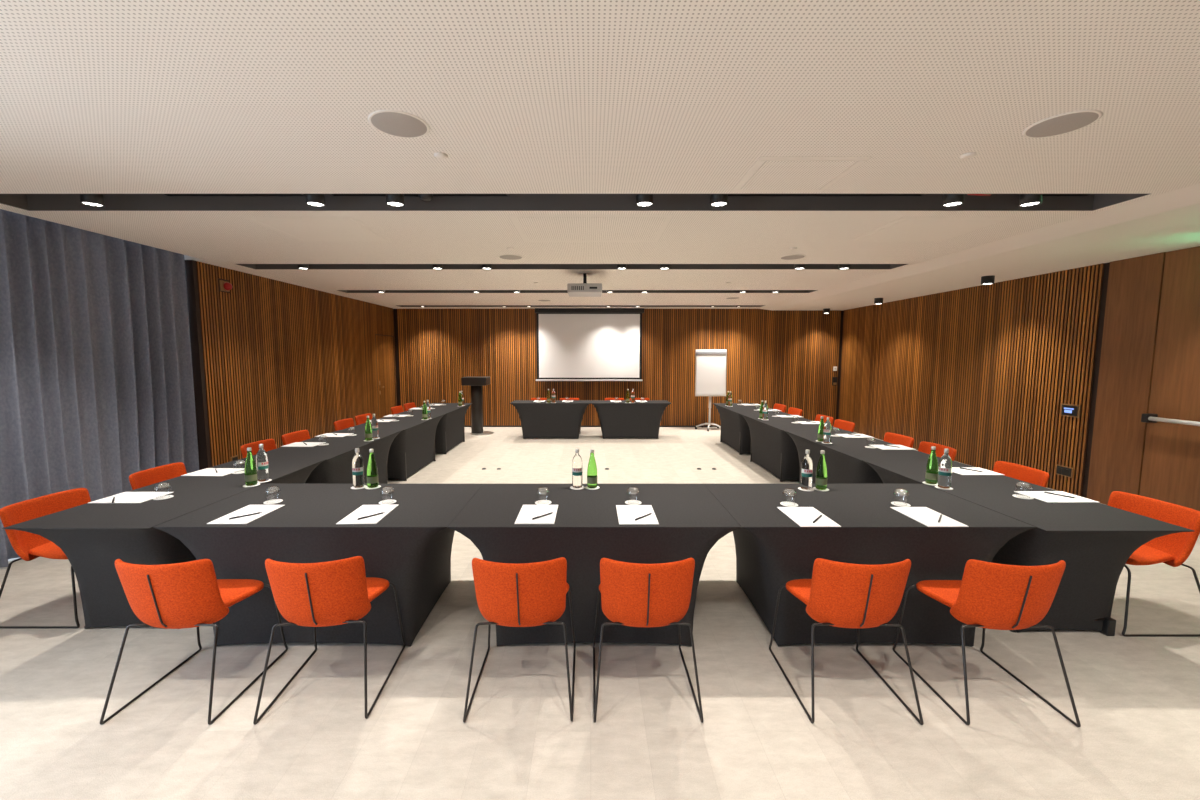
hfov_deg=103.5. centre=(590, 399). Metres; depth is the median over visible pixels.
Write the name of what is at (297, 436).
chair
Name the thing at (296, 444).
notepad
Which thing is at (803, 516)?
notepad
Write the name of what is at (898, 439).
chair
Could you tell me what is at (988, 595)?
chair
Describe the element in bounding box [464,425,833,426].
baseboard
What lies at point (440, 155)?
sprinkler cover
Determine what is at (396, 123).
ceiling speaker
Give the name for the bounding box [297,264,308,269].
recessed light
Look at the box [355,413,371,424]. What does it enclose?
chair
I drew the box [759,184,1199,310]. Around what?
ceiling
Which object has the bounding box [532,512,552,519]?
pen
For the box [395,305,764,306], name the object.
trim
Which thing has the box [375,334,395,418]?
door
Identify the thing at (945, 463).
clear bottle
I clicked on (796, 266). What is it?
recessed light
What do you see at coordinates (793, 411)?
chair
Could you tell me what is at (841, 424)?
chair
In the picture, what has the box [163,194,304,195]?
mounting rail
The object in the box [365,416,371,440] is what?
bottle
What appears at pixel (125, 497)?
notepad
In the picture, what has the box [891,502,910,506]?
coaster
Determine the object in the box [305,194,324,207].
recessed light
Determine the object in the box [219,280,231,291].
fire alarm
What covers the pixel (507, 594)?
chair
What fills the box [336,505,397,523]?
notepad
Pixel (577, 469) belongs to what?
clear bottle
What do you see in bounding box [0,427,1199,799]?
floor
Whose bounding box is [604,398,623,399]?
chair
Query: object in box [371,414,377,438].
clear bottle
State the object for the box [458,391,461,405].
bottle
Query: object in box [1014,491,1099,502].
notepad
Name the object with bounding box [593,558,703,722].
chair
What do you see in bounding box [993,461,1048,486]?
chair
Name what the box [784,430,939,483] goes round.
conference table
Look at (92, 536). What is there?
conference table
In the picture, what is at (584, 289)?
projector
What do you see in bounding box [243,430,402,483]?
conference table
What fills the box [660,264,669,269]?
recessed light
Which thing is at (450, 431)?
conference table
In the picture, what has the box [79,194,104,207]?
recessed light
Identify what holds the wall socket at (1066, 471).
attached to the wall at (985, 373)
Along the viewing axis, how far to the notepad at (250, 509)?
2.84 m
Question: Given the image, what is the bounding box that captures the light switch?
[832,377,836,384]
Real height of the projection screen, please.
1.690 m
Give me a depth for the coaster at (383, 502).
3.08 m
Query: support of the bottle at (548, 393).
on the coaster
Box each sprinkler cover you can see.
[434,152,447,158]
[960,152,976,158]
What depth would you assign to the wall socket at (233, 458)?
6.11 m
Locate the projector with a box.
[567,271,601,296]
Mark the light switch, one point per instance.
(834, 382)
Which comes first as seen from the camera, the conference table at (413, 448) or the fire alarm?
the fire alarm
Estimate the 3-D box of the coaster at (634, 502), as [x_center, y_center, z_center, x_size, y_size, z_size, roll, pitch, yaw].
[0.277,0.669,3.085,0.108,0.002,0.108,0,5,0]
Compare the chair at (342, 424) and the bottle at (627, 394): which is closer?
the chair at (342, 424)
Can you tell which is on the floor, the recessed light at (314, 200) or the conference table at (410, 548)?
the conference table at (410, 548)
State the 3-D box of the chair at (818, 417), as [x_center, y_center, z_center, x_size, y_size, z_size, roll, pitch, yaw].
[3.517,0.630,7.491,0.569,0.754,0.584,0,5,0]
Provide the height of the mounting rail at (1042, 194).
0.100 m
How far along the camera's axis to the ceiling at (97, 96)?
2.21 m
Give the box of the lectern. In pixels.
[461,376,492,434]
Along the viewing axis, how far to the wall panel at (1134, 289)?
5.22 m
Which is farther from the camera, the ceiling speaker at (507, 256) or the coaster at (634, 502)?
the ceiling speaker at (507, 256)
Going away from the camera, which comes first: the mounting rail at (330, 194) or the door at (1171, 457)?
the mounting rail at (330, 194)
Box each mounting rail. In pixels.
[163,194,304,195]
[330,194,508,195]
[728,194,924,195]
[1042,194,1092,195]
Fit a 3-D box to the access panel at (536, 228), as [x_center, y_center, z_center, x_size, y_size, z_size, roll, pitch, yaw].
[0.000,-1.500,4.164,1.300,0.005,0.870,0,5,0]
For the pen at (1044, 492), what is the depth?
3.23 m
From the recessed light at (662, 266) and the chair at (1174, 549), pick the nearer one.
the chair at (1174, 549)
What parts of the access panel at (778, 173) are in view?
panel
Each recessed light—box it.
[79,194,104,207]
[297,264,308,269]
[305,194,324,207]
[386,194,404,207]
[432,264,442,269]
[482,264,491,269]
[617,264,626,269]
[636,194,652,207]
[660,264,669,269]
[710,194,727,207]
[794,264,804,269]
[823,308,829,312]
[839,264,849,269]
[874,298,882,303]
[942,194,963,207]
[981,275,994,284]
[1018,194,1041,207]
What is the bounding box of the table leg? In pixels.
[1093,617,1115,635]
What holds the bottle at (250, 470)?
on the coaster
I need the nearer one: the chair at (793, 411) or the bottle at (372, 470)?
the bottle at (372, 470)
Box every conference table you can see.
[2,459,324,628]
[153,484,482,646]
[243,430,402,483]
[343,413,445,480]
[401,403,471,453]
[448,484,740,645]
[510,400,590,438]
[591,400,671,438]
[704,484,1035,646]
[712,403,787,454]
[740,414,842,481]
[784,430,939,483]
[863,460,1193,632]
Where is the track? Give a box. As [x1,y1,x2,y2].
[0,194,1148,210]
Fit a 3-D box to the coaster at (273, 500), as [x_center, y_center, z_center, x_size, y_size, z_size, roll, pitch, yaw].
[-2.087,0.667,3.105,0.108,0.002,0.108,0,5,0]
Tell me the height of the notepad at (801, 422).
0.004 m
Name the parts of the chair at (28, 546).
leg, backrest, seat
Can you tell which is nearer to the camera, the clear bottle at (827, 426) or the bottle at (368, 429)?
the clear bottle at (827, 426)
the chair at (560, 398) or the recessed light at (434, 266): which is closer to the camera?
the recessed light at (434, 266)
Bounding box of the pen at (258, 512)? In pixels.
[229,512,261,519]
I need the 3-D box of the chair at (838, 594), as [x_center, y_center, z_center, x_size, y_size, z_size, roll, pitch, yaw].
[1.284,1.101,2.428,0.512,0.754,0.569,0,5,1]
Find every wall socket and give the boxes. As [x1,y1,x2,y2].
[230,455,237,460]
[1056,464,1073,477]
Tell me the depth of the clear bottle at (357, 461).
3.41 m
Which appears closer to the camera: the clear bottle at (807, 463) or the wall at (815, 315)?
the clear bottle at (807, 463)
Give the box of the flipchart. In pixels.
[695,349,726,430]
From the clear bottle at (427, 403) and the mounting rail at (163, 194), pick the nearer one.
the mounting rail at (163, 194)
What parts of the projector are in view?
connector panel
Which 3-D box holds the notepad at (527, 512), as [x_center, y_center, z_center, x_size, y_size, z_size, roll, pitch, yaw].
[-0.322,0.689,2.861,0.226,0.004,0.340,0,5,0]
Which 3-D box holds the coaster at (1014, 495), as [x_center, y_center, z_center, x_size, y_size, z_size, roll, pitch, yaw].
[2.935,0.658,3.210,0.108,0.002,0.108,0,5,0]
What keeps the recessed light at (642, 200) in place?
attached to the track
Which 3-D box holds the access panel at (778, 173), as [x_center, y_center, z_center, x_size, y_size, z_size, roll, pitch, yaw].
[1.260,-1.384,2.919,0.620,0.005,0.570,0,5,0]
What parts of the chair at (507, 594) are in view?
leg, backrest, leg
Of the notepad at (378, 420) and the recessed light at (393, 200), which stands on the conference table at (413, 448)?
the notepad at (378, 420)
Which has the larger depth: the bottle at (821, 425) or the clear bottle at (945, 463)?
the bottle at (821, 425)
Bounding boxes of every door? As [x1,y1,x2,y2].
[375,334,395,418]
[1139,246,1199,510]
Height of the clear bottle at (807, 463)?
0.285 m
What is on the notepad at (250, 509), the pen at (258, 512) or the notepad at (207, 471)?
the pen at (258, 512)
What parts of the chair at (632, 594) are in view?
leg, backrest, leg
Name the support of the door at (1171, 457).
in the wall
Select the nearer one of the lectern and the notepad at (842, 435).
the notepad at (842, 435)
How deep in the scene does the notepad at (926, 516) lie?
2.79 m
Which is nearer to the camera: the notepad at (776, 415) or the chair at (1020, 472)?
the chair at (1020, 472)
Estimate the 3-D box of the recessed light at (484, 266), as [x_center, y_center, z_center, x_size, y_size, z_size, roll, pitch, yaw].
[-1.310,-1.752,5.943,0.124,0.200,0.124,0,5,0]
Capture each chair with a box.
[0,488,90,628]
[100,559,287,724]
[129,462,186,489]
[240,439,276,457]
[253,556,404,724]
[281,430,309,444]
[334,418,354,430]
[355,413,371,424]
[391,405,403,414]
[404,402,415,410]
[463,557,575,722]
[531,398,550,399]
[559,398,580,432]
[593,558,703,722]
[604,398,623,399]
[630,398,649,399]
[769,558,923,724]
[773,404,785,412]
[788,407,802,415]
[815,414,833,425]
[833,419,854,431]
[883,432,913,447]
[892,559,1080,726]
[918,441,956,460]
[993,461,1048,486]
[1108,491,1199,636]
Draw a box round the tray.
[696,394,725,395]
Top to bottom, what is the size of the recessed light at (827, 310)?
0.102 m
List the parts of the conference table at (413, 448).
leg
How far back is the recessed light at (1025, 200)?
3.40 m
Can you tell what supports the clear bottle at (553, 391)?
on the coaster
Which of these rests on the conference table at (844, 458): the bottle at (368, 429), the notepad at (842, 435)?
the notepad at (842, 435)
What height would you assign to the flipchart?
1.849 m
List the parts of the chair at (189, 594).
leg, backrest, seat, leg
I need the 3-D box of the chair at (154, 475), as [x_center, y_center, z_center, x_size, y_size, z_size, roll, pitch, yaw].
[-3.487,0.952,4.031,0.569,0.754,0.584,0,5,-1]
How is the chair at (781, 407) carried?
on the floor
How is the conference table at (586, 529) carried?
on the floor
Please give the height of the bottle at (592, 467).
0.280 m
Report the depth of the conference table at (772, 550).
2.75 m
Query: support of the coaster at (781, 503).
on the conference table at (772, 550)
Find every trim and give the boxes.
[237,264,906,268]
[337,290,816,292]
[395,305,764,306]
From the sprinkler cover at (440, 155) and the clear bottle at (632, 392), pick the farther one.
the clear bottle at (632, 392)
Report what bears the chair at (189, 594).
on the floor
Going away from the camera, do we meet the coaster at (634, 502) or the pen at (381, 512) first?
the pen at (381, 512)
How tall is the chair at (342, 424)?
0.754 m
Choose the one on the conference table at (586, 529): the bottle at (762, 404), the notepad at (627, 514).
the notepad at (627, 514)
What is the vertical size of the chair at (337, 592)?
0.754 m
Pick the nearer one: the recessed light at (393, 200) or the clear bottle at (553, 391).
the recessed light at (393, 200)
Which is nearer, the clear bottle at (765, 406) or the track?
the track
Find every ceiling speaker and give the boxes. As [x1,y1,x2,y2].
[368,110,429,137]
[498,254,522,259]
[780,254,805,259]
[1022,110,1102,137]
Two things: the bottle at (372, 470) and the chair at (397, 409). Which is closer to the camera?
the bottle at (372, 470)
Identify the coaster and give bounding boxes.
[153,495,173,499]
[264,499,282,503]
[379,499,395,504]
[535,500,550,504]
[625,500,641,504]
[780,502,797,506]
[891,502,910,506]
[1012,494,1033,498]
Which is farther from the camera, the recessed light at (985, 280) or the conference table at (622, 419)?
the conference table at (622, 419)
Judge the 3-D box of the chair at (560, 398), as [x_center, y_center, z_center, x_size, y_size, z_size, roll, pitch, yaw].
[-0.485,0.346,10.535,0.512,0.754,0.569,0,5,0]
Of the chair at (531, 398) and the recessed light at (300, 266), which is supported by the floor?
the chair at (531, 398)
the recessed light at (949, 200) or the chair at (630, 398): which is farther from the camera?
the chair at (630, 398)
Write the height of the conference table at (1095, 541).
0.745 m
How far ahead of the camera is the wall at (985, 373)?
7.01 m
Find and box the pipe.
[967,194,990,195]
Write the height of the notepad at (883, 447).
0.004 m
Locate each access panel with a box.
[509,215,672,241]
[731,156,871,191]
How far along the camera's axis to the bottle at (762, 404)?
7.18 m
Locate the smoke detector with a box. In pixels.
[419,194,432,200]
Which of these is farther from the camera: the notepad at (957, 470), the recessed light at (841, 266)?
the recessed light at (841, 266)
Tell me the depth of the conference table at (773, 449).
6.61 m
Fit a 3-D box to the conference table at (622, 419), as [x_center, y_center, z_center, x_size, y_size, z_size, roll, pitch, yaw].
[0.820,0.407,9.935,1.644,0.745,0.630,0,5,0]
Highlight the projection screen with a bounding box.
[535,308,643,380]
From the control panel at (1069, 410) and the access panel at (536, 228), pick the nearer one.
the access panel at (536, 228)
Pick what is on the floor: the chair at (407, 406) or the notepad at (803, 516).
the chair at (407, 406)
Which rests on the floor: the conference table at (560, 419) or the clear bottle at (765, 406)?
the conference table at (560, 419)
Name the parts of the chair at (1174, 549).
seat, backrest, leg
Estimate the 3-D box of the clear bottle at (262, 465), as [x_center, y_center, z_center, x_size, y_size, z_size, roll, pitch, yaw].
[-2.510,0.476,3.610,0.076,0.285,0.075,2,6,18]
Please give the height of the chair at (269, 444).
0.754 m
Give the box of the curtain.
[0,209,198,567]
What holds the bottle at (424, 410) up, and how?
on the coaster
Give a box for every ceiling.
[0,0,1199,308]
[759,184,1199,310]
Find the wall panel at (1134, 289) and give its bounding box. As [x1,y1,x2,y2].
[1087,252,1165,504]
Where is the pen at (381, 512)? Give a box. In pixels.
[357,512,384,519]
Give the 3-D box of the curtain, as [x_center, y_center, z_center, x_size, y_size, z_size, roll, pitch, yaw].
[-4.760,-0.088,3.378,0.216,2.915,4.464,0,5,0]
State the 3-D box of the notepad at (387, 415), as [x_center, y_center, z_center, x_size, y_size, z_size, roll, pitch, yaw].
[-3.100,0.252,7.556,0.340,0.004,0.249,0,5,2]
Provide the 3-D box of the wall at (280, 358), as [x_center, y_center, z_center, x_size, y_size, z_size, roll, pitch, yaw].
[-4.783,-0.491,8.466,0.334,2.807,5.750,0,5,0]
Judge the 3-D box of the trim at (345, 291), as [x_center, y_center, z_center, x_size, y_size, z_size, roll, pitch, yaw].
[-0.230,-1.976,8.155,8.160,0.204,0.365,0,5,0]
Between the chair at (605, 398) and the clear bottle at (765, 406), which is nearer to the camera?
the clear bottle at (765, 406)
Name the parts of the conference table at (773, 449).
leg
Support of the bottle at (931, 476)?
on the coaster
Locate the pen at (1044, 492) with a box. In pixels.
[1044,492,1074,497]
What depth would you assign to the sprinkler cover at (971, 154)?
2.60 m
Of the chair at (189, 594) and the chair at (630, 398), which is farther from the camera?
the chair at (630, 398)
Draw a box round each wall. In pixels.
[185,260,396,469]
[394,309,842,425]
[838,262,1109,497]
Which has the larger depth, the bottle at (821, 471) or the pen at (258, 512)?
the bottle at (821, 471)
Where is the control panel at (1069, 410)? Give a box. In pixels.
[1060,403,1080,417]
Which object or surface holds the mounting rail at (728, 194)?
attached to the track
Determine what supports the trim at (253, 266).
attached to the ceiling at (97, 96)
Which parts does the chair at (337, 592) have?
leg, backrest, leg, seat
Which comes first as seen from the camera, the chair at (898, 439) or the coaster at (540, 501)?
the coaster at (540, 501)
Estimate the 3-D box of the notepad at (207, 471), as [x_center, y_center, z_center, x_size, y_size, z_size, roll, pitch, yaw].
[-3.100,0.593,3.892,0.340,0.004,0.249,0,5,2]
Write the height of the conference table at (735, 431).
0.745 m
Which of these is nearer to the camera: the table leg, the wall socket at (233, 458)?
the table leg
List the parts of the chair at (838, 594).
seat, leg, backrest, leg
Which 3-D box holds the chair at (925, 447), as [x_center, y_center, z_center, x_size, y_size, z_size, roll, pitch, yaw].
[3.517,0.856,5.061,0.569,0.754,0.584,0,5,0]
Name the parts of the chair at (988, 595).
leg, seat, backrest, leg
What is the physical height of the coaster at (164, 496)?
0.002 m
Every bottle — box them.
[244,447,257,485]
[256,444,268,481]
[352,448,363,487]
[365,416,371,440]
[367,449,377,487]
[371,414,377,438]
[422,401,427,419]
[426,400,430,418]
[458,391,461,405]
[547,389,549,402]
[552,389,554,402]
[572,448,582,487]
[587,449,596,487]
[626,389,629,402]
[631,389,634,402]
[728,391,731,405]
[759,400,763,418]
[762,401,767,419]
[800,449,812,489]
[815,450,826,489]
[817,416,823,441]
[823,417,830,442]
[925,446,937,483]
[938,449,951,488]
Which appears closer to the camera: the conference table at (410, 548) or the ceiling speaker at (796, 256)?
the conference table at (410, 548)
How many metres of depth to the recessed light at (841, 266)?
5.91 m
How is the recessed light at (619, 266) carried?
attached to the trim at (253, 266)
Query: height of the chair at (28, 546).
0.754 m
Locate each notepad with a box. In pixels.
[88,492,172,502]
[181,468,243,475]
[207,505,284,523]
[281,442,325,446]
[315,433,353,436]
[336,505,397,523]
[370,419,395,421]
[383,415,408,416]
[514,505,557,523]
[616,505,658,524]
[776,415,801,416]
[777,507,840,526]
[795,421,824,423]
[835,434,873,437]
[870,445,915,449]
[890,507,968,526]
[952,467,1003,474]
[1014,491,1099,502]
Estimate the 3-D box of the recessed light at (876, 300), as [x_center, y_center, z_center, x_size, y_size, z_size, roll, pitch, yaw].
[5.340,-1.836,8.768,0.140,0.102,0.140,0,5,0]
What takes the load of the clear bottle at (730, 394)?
on the coaster
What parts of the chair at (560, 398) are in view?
backrest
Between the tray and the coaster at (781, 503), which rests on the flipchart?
the tray
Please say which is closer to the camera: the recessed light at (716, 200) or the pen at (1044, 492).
the pen at (1044, 492)

